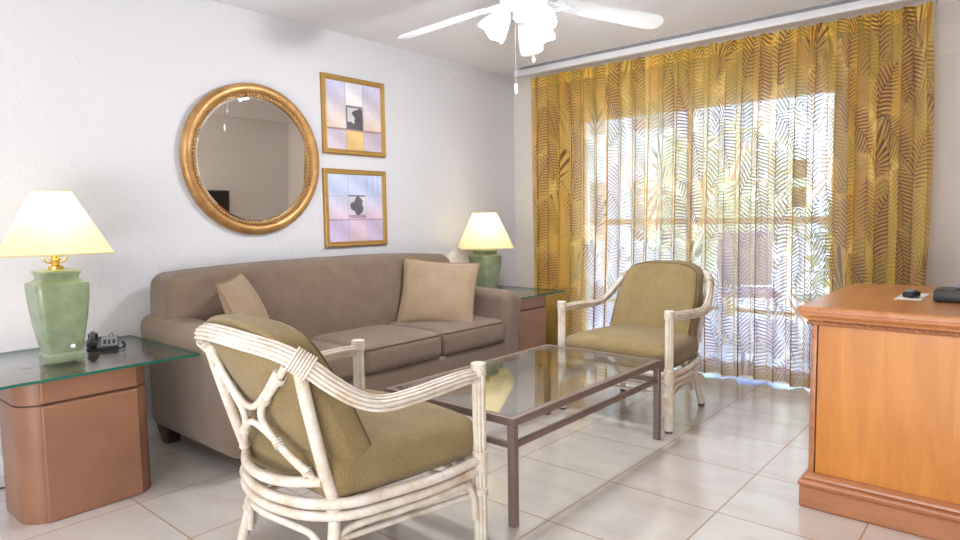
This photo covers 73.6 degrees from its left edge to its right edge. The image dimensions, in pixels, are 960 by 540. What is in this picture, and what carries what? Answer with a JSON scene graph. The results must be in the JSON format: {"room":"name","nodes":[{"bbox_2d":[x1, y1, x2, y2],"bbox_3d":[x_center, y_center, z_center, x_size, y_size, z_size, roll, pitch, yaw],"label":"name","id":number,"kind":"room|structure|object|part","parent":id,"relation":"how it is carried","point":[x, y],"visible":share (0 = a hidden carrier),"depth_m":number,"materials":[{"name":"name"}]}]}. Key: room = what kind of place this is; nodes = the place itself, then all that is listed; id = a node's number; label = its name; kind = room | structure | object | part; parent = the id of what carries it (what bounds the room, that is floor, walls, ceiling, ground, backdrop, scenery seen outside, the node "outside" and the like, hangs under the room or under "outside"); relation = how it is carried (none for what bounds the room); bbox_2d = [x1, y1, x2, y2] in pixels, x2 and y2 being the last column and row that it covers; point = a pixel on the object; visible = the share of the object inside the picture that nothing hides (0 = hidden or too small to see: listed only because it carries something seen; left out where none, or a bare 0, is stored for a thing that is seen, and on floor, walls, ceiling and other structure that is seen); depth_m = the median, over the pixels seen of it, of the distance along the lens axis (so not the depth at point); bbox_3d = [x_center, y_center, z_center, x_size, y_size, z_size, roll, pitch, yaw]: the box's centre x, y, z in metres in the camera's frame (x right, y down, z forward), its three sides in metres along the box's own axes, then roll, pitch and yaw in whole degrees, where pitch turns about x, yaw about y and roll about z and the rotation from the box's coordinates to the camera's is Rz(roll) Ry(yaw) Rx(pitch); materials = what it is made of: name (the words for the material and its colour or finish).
{"room":"hotel room","nodes":[
{"label":"hotel room","id":0,"kind":"room"},
{"bbox_2d":[0,0,515,455],"bbox_3d":[-2.002,-0.270,3.134,0.120,2.357,7.186,3,6,41],"label":"wall","id":1,"kind":"structure","parent":0,"point":[97,97],"depth_m":3.43,"materials":[{"name":"white paint"}]},
{"bbox_2d":[0,420,159,475],"bbox_3d":[-1.933,0.862,3.181,0.014,0.090,6.946,3,6,41],"label":"baseboard","id":2,"kind":"structure","parent":1,"relation":"attached to","point":[153,430],"depth_m":3.39,"materials":[{"name":"white paint"}]},
{"bbox_2d":[180,83,318,234],"bbox_3d":[-1.312,-0.647,3.764,0.069,0.879,0.880,3,6,41],"label":"round mirror","id":3,"kind":"object","parent":1,"relation":"attached to","point":[249,157],"visible":1,"depth_m":3.73,"materials":[{"name":"gold metal"}]},
{"bbox_2d":[319,72,385,157],"bbox_3d":[-0.844,-1.030,4.318,0.026,0.510,0.525,3,6,41],"label":"framed picture","id":4,"kind":"object","parent":1,"relation":"attached to","point":[352,109],"visible":1,"depth_m":4.30,"materials":[{"name":"multicoloured paper"}]},
{"bbox_2d":[322,168,387,247],"bbox_3d":[-0.839,-0.421,4.361,0.026,0.515,0.525,3,6,41],"label":"framed picture","id":5,"kind":"object","parent":1,"relation":"attached to","point":[354,201],"visible":1,"depth_m":4.34,"materials":[{"name":"multicoloured paper"}]},
{"bbox_2d":[0,366,930,539],"bbox_3d":[0.451,1.083,1.135,6.550,0.100,7.186,3,6,41],"label":"floor","id":6,"kind":"structure","parent":0,"point":[730,467],"depth_m":2.68,"materials":[{"name":"tile"}]},
{"bbox_2d":[0,335,198,524],"bbox_3d":[-1.836,0.663,2.709,0.751,0.559,0.990,3,6,41],"label":"end table","id":7,"kind":"object","parent":6,"relation":"on","point":[74,434],"visible":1,"depth_m":2.52,"materials":[{"name":"brown laminate"}]},
{"bbox_2d":[0,190,114,363],"bbox_3d":[-1.778,0.024,2.691,0.390,0.716,0.390,-5,6,-40],"label":"table lamp","id":8,"kind":"object","parent":7,"relation":"on","point":[53,223],"visible":1,"depth_m":2.61,"materials":[{"name":"green ceramic"}]},
{"bbox_3d":[-1.783,-0.327,2.663,0.134,0.005,0.134,-5,6,-40],"label":"shade trim","id":9,"kind":"part","parent":8,"relation":"part of","materials":[{"name":"beige fabric"}]},
{"bbox_3d":[-1.781,-0.198,2.673,0.384,0.258,0.384,-5,6,-40],"label":"lamp shade","id":10,"kind":"part","parent":8,"relation":"part of","materials":[{"name":"white fabric"}]},
{"bbox_3d":[-1.779,-0.070,2.684,0.389,0.005,0.389,-5,6,-40],"label":"shade trim","id":11,"kind":"part","parent":8,"relation":"part of","materials":[{"name":"beige fabric"}]},
{"bbox_3d":[-1.537,0.449,2.528,0.025,0.085,0.344,3,6,41],"label":"panel","id":12,"kind":"part","parent":7,"relation":"part of","materials":[{"name":"brown laminate"}]},
{"bbox_3d":[-1.533,0.725,2.550,0.025,0.449,0.344,3,6,41],"label":"panel","id":13,"kind":"part","parent":7,"relation":"part of","materials":[{"name":"brown laminate"}]},
{"bbox_3d":[-1.841,0.390,2.688,0.751,0.011,0.990,3,6,41],"label":"glass","id":14,"kind":"part","parent":7,"relation":"part of","materials":[{"name":"teal"}]},
{"bbox_2d":[86,331,125,351],"bbox_3d":[-1.757,0.320,3.018,0.158,0.074,0.339,-3,5,-29],"label":"telephone","id":15,"kind":"object","parent":7,"relation":"on","point":[95,343],"visible":1,"depth_m":2.94,"materials":[{"name":"black plastic"}]},
{"bbox_3d":[-1.682,0.343,2.945,0.108,0.032,0.213,0,5,12],"label":"coiled cord","id":16,"kind":"part","parent":15,"relation":"part of","materials":[{"name":"black plastic"}]},
{"bbox_3d":[-1.726,0.330,2.986,0.064,0.024,0.136,-3,5,-29],"label":"keypad plate","id":17,"kind":"part","parent":15,"relation":"part of","materials":[{"name":"grey plastic"}]},
{"bbox_2d":[140,253,520,468],"bbox_3d":[-0.721,0.385,3.800,0.862,0.902,2.140,3,6,41],"label":"sofa","id":18,"kind":"object","parent":6,"relation":"on","point":[335,301],"visible":0.61,"depth_m":3.56,"materials":[{"name":"beige fabric"}]},
{"bbox_3d":[-1.353,0.524,3.077,0.860,0.592,0.205,3,6,41],"label":"armrest","id":19,"kind":"part","parent":18,"relation":"part of","materials":[{"name":"beige fabric"}]},
{"bbox_2d":[215,271,268,318],"bbox_3d":[-1.187,0.221,3.265,0.201,0.410,0.400,-1,5,-6],"label":"throw pillow","id":20,"kind":"object","parent":18,"relation":"on","point":[236,295],"visible":0.56,"depth_m":3.16,"materials":[{"name":"beige fabric"}]},
{"bbox_3d":[-0.912,0.252,3.953,0.347,0.655,2.060,3,6,41],"label":"backrest","id":21,"kind":"part","parent":18,"relation":"part of","materials":[{"name":"beige fabric"}]},
{"bbox_2d":[312,340,352,379],"bbox_3d":[-0.994,0.480,3.267,0.572,0.168,0.583,3,6,41],"label":"seat cushion","id":22,"kind":"object","parent":18,"relation":"on","point":[342,367],"depth_m":3.23,"materials":[{"name":"beige fabric"}]},
{"bbox_2d":[311,324,440,374],"bbox_3d":[-0.611,0.438,3.709,0.572,0.168,0.583,3,6,41],"label":"seat cushion","id":23,"kind":"object","parent":18,"relation":"on","point":[389,348],"depth_m":3.58,"materials":[{"name":"beige fabric"}]},
{"bbox_2d":[396,257,479,322],"bbox_3d":[-0.268,0.153,4.128,0.528,0.465,0.225,-1,5,4],"label":"throw pillow","id":24,"kind":"object","parent":18,"relation":"on","point":[432,290],"visible":0.89,"depth_m":4.07,"materials":[{"name":"beige fabric"}]},
{"bbox_2d":[389,316,503,354],"bbox_3d":[-0.227,0.396,4.151,0.572,0.168,0.583,3,6,41],"label":"seat cushion","id":25,"kind":"object","parent":18,"relation":"on","point":[484,333],"depth_m":3.96,"materials":[{"name":"beige fabric"}]},
{"bbox_3d":[-0.088,0.386,4.535,0.860,0.592,0.205,3,6,41],"label":"armrest","id":26,"kind":"part","parent":18,"relation":"part of","materials":[{"name":"beige fabric"}]},
{"bbox_2d":[194,313,487,539],"bbox_3d":[-0.495,0.540,2.153,0.727,0.850,0.807,3,6,42],"label":"rattan armchair","id":27,"kind":"object","parent":6,"relation":"on","point":[321,433],"visible":1,"depth_m":1.93,"materials":[{"name":"white wood"}]},
{"bbox_3d":[-0.835,0.592,2.165,0.161,0.742,0.052,-4,5,-32],"label":"leg","id":28,"kind":"part","parent":27,"relation":"part of","materials":[{"name":"wicker"}]},
{"bbox_3d":[-0.648,0.616,1.989,0.460,0.047,0.106,3,6,42],"label":"rail","id":29,"kind":"part","parent":27,"relation":"part of","materials":[{"name":"wicker"}]},
{"bbox_2d":[206,313,369,459],"bbox_3d":[-0.623,0.367,2.001,0.530,0.475,0.339,3,6,42],"label":"cushion","id":30,"kind":"object","parent":27,"relation":"on","point":[290,419],"depth_m":1.87,"materials":[{"name":"brown fabric"}]},
{"bbox_3d":[-0.455,0.613,1.819,0.052,0.742,0.161,1,5,27],"label":"leg","id":31,"kind":"part","parent":27,"relation":"part of","materials":[{"name":"wicker"}]},
{"bbox_3d":[-0.512,0.266,2.117,0.726,0.269,0.769,3,6,42],"label":"arm rail","id":32,"kind":"part","parent":27,"relation":"part of","materials":[{"name":"wicker"}]},
{"bbox_3d":[-0.496,0.611,2.655,0.043,0.605,0.043,-3,5,-25],"label":"leg","id":33,"kind":"part","parent":27,"relation":"part of","materials":[{"name":"wicker"}]},
{"bbox_3d":[-0.466,0.695,2.195,0.700,0.035,0.620,3,6,42],"label":"seat rail","id":34,"kind":"part","parent":27,"relation":"part of","materials":[{"name":"wicker"}]},
{"bbox_3d":[-0.467,0.659,2.191,0.707,0.038,0.622,3,6,42],"label":"seat rail","id":35,"kind":"part","parent":27,"relation":"part of","materials":[{"name":"wicker"}]},
{"bbox_2d":[249,389,472,497],"bbox_3d":[-0.425,0.573,2.232,0.649,0.168,0.597,3,6,42],"label":"seat cushion","id":36,"kind":"object","parent":27,"relation":"on","point":[410,441],"depth_m":2.01,"materials":[{"name":"brown fabric"}]},
{"bbox_3d":[-0.240,0.672,2.442,0.653,0.030,0.052,3,6,42],"label":"seat rail","id":37,"kind":"part","parent":27,"relation":"part of","materials":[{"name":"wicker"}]},
{"bbox_3d":[0.000,0.639,2.205,0.043,0.605,0.043,-3,5,-25],"label":"leg","id":38,"kind":"part","parent":27,"relation":"part of","materials":[{"name":"wicker"}]},
{"bbox_2d":[385,344,660,527],"bbox_3d":[0.253,0.682,3.003,0.700,0.407,1.210,3,6,41],"label":"coffee table","id":39,"kind":"object","parent":6,"relation":"on","point":[523,386],"visible":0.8,"depth_m":2.83,"materials":[{"name":"clear glass"}]},
{"bbox_3d":[0.121,0.752,2.341,0.030,0.377,0.030,3,6,41],"label":"leg","id":40,"kind":"part","parent":39,"relation":"part of","materials":[{"name":"brown metal"}]},
{"bbox_3d":[0.250,0.494,2.988,0.700,0.030,1.210,3,6,41],"label":"frame","id":41,"kind":"part","parent":39,"relation":"part of","materials":[{"name":"brown metal"}]},
{"bbox_3d":[0.250,0.484,2.987,0.638,0.009,1.148,3,6,41],"label":"glass","id":42,"kind":"part","parent":39,"relation":"part of","materials":[{"name":"clear glass"}]},
{"bbox_3d":[0.892,0.669,3.230,0.030,0.377,0.030,3,6,41],"label":"leg","id":43,"kind":"part","parent":39,"relation":"part of","materials":[{"name":"brown metal"}]},
{"bbox_2d":[496,285,565,351],"bbox_3d":[0.150,0.447,5.000,0.751,0.559,0.730,3,6,41],"label":"end table","id":44,"kind":"object","parent":6,"relation":"on","point":[532,315],"visible":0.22,"depth_m":4.77,"materials":[{"name":"brown laminate"}]},
{"bbox_2d":[457,212,514,288],"bbox_3d":[0.039,-0.135,4.942,0.406,0.614,0.406,-1,5,-7],"label":"table lamp","id":45,"kind":"object","parent":44,"relation":"on","point":[485,233],"visible":0.95,"depth_m":4.82,"materials":[{"name":"white fabric"}]},
{"bbox_3d":[0.036,-0.304,4.929,0.400,0.268,0.400,-1,5,-7],"label":"lamp shade","id":46,"kind":"part","parent":45,"relation":"part of","materials":[{"name":"white fabric"}]},
{"bbox_3d":[0.039,-0.171,4.939,0.405,0.005,0.405,-1,5,-7],"label":"shade trim","id":47,"kind":"part","parent":45,"relation":"part of","materials":[{"name":"beige fabric"}]},
{"bbox_3d":[0.146,0.174,4.979,0.751,0.011,0.730,3,6,41],"label":"glass","id":48,"kind":"part","parent":44,"relation":"part of","materials":[{"name":"teal"}]},
{"bbox_3d":[0.385,0.516,4.762,0.025,0.449,0.344,3,6,41],"label":"panel","id":49,"kind":"part","parent":44,"relation":"part of","materials":[{"name":"brown laminate"}]},
{"bbox_3d":[0.381,0.240,4.740,0.025,0.085,0.344,3,6,41],"label":"panel","id":50,"kind":"part","parent":44,"relation":"part of","materials":[{"name":"brown laminate"}]},
{"bbox_2d":[557,260,714,433],"bbox_3d":[0.972,0.385,3.797,0.727,0.850,0.807,3,6,42],"label":"rattan armchair","id":51,"kind":"object","parent":6,"relation":"on","point":[660,310],"visible":0.88,"depth_m":3.73,"materials":[{"name":"beige fabric"}]},
{"bbox_3d":[0.481,0.506,3.762,0.043,0.605,0.043,-3,5,-25],"label":"leg","id":52,"kind":"part","parent":51,"relation":"part of","materials":[{"name":"wicker"}]},
{"bbox_2d":[565,325,697,371],"bbox_3d":[0.904,0.432,3.724,0.649,0.168,0.597,3,6,42],"label":"seat cushion","id":53,"kind":"object","parent":51,"relation":"on","point":[646,341],"depth_m":3.55,"materials":[{"name":"brown fabric"}]},
{"bbox_3d":[0.981,0.108,3.788,0.726,0.269,0.769,3,6,42],"label":"arm rail","id":54,"kind":"part","parent":51,"relation":"part of","materials":[{"name":"wicker"}]},
{"bbox_3d":[0.722,0.569,3.533,0.653,0.030,0.052,3,6,42],"label":"seat rail","id":55,"kind":"part","parent":51,"relation":"part of","materials":[{"name":"wicker"}]},
{"bbox_3d":[0.722,0.532,3.530,0.654,0.033,0.055,3,6,42],"label":"seat rail","id":56,"kind":"part","parent":51,"relation":"part of","materials":[{"name":"wicker"}]},
{"bbox_2d":[611,260,703,336],"bbox_3d":[1.094,0.185,3.918,0.530,0.475,0.339,3,6,42],"label":"cushion","id":57,"kind":"object","parent":51,"relation":"on","point":[650,288],"depth_m":3.87,"materials":[{"name":"brown fabric"}]},
{"bbox_3d":[0.977,0.534,3.312,0.043,0.605,0.043,-3,5,-25],"label":"leg","id":58,"kind":"part","parent":51,"relation":"part of","materials":[{"name":"wicker"}]},
{"bbox_3d":[0.948,0.545,3.780,0.700,0.035,0.620,3,6,42],"label":"seat rail","id":59,"kind":"part","parent":51,"relation":"part of","materials":[{"name":"wicker"}]},
{"bbox_3d":[0.948,0.508,3.778,0.707,0.038,0.622,3,6,42],"label":"seat rail","id":60,"kind":"part","parent":51,"relation":"part of","materials":[{"name":"wicker"}]},
{"bbox_3d":[1.314,0.426,3.792,0.161,0.742,0.052,-4,5,-32],"label":"leg","id":61,"kind":"part","parent":51,"relation":"part of","materials":[{"name":"wicker"}]},
{"bbox_2d":[797,283,959,539],"bbox_3d":[1.825,0.504,2.579,0.769,0.780,1.012,3,6,41],"label":"dresser","id":62,"kind":"object","parent":6,"relation":"on","point":[884,416],"visible":0.99,"depth_m":2.30,"materials":[{"name":"brown wood"}]},
{"bbox_3d":[1.277,0.505,2.456,0.019,0.615,0.030,3,6,41],"label":"corner post","id":63,"kind":"part","parent":62,"relation":"part of","materials":[{"name":"brown wood"}]},
{"bbox_3d":[1.826,0.178,2.543,0.746,0.019,0.959,3,6,41],"label":"rope moulding","id":64,"kind":"part","parent":62,"relation":"part of","materials":[{"name":"brown wood"}]},
{"bbox_3d":[1.831,0.179,2.542,0.731,0.020,0.942,3,6,41],"label":"cornice","id":65,"kind":"part","parent":62,"relation":"part of","materials":[{"name":"brown wood"}]},
{"bbox_2d":[895,293,928,300],"bbox_3d":[1.774,0.108,2.632,0.090,0.001,0.270,3,6,41],"label":"paper card","id":66,"kind":"object","parent":62,"relation":"on","point":[923,295],"visible":0.64,"depth_m":2.57,"materials":[{"name":"white paper"}]},
{"bbox_2d":[902,289,920,297],"bbox_3d":[1.749,0.094,2.599,0.075,0.031,0.042,-4,6,-34],"label":"remote control","id":67,"kind":"object","parent":66,"relation":"on","point":[910,293],"visible":1,"depth_m":2.58,"materials":[{"name":"black plastic"}]},
{"bbox_3d":[1.749,0.084,2.598,0.036,0.010,0.030,-4,6,-34],"label":"raised panel","id":68,"kind":"part","parent":67,"relation":"part of","materials":[{"name":"grey plastic"}]},
{"bbox_2d":[933,286,959,302],"bbox_3d":[1.885,0.099,2.458,0.226,0.044,0.205,3,6,41],"label":"cable box","id":69,"kind":"object","parent":62,"relation":"on","point":[942,293],"visible":1,"depth_m":2.44,"materials":[{"name":"black plastic"}]},
{"bbox_2d":[211,0,843,76],"bbox_3d":[0.412,-1.365,0.938,6.550,0.100,7.186,3,6,41],"label":"ceiling","id":70,"kind":"structure","parent":0,"point":[465,42],"depth_m":4.03,"materials":[{"name":"white paint"}]},
{"bbox_2d":[398,0,663,93],"bbox_3d":[0.182,-1.186,3.167,1.402,0.607,1.355,3,6,41],"label":"ceiling fan","id":71,"kind":"object","parent":70,"relation":"hanging from","point":[535,20],"visible":1,"depth_m":3.24,"materials":[{"name":"white metal"}]},
{"bbox_3d":[-0.195,-1.300,3.391,0.533,0.100,0.138,1,5,26],"label":"blade","id":72,"kind":"part","parent":71,"relation":"part of","materials":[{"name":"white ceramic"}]},
{"bbox_3d":[0.067,-1.214,3.203,0.144,0.164,0.141,3,6,41],"label":"lamp shade","id":73,"kind":"part","parent":71,"relation":"part of","materials":[{"name":"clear glass"}]},
{"bbox_3d":[0.178,-1.090,3.205,0.003,0.310,0.003,3,6,41],"label":"pull chain","id":74,"kind":"part","parent":71,"relation":"part of","materials":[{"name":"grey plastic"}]},
{"bbox_3d":[0.284,-1.328,3.646,0.138,0.100,0.533,0,5,8],"label":"blade","id":75,"kind":"part","parent":71,"relation":"part of","materials":[{"name":"white ceramic"}]},
{"bbox_3d":[0.276,-1.231,3.079,0.040,0.040,0.040,3,6,41],"label":"bulb","id":76,"kind":"part","parent":71,"relation":"part of","materials":[{"name":"white glass"}]},
{"bbox_3d":[0.308,-1.228,3.325,0.143,0.164,0.141,-2,5,-16],"label":"lamp shade","id":77,"kind":"part","parent":71,"relation":"part of","materials":[{"name":"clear glass"}]},
{"bbox_3d":[0.293,-1.206,3.057,0.141,0.164,0.143,0,5,14],"label":"lamp shade","id":78,"kind":"part","parent":71,"relation":"part of","materials":[{"name":"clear glass"}]},
{"bbox_3d":[0.677,-1.304,3.270,0.533,0.100,0.138,-2,5,-10],"label":"blade","id":79,"kind":"part","parent":71,"relation":"part of","materials":[{"name":"white ceramic"}]},
{"bbox_2d":[514,0,937,77],"bbox_3d":[1.395,-1.565,4.426,2.891,0.092,0.116,3,6,41],"label":"track","id":80,"kind":"object","parent":70,"relation":"attached to","point":[846,6],"visible":1,"depth_m":4.23,"materials":[{"name":"white metal"}]},
{"bbox_2d":[531,1,933,388],"bbox_3d":[1.486,-0.404,4.519,2.789,2.286,0.157,3,6,41],"label":"curtain","id":81,"kind":"object","parent":80,"relation":"hanging from","point":[794,168],"visible":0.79,"depth_m":4.27,"materials":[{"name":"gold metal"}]},
{"bbox_2d":[514,0,959,287],"bbox_3d":[1.772,-0.444,4.534,3.750,2.357,0.120,3,6,41],"label":"wall","id":82,"kind":"structure","parent":0,"point":[943,261],"depth_m":3.70,"materials":[{"name":"grey paint"}]}
]}

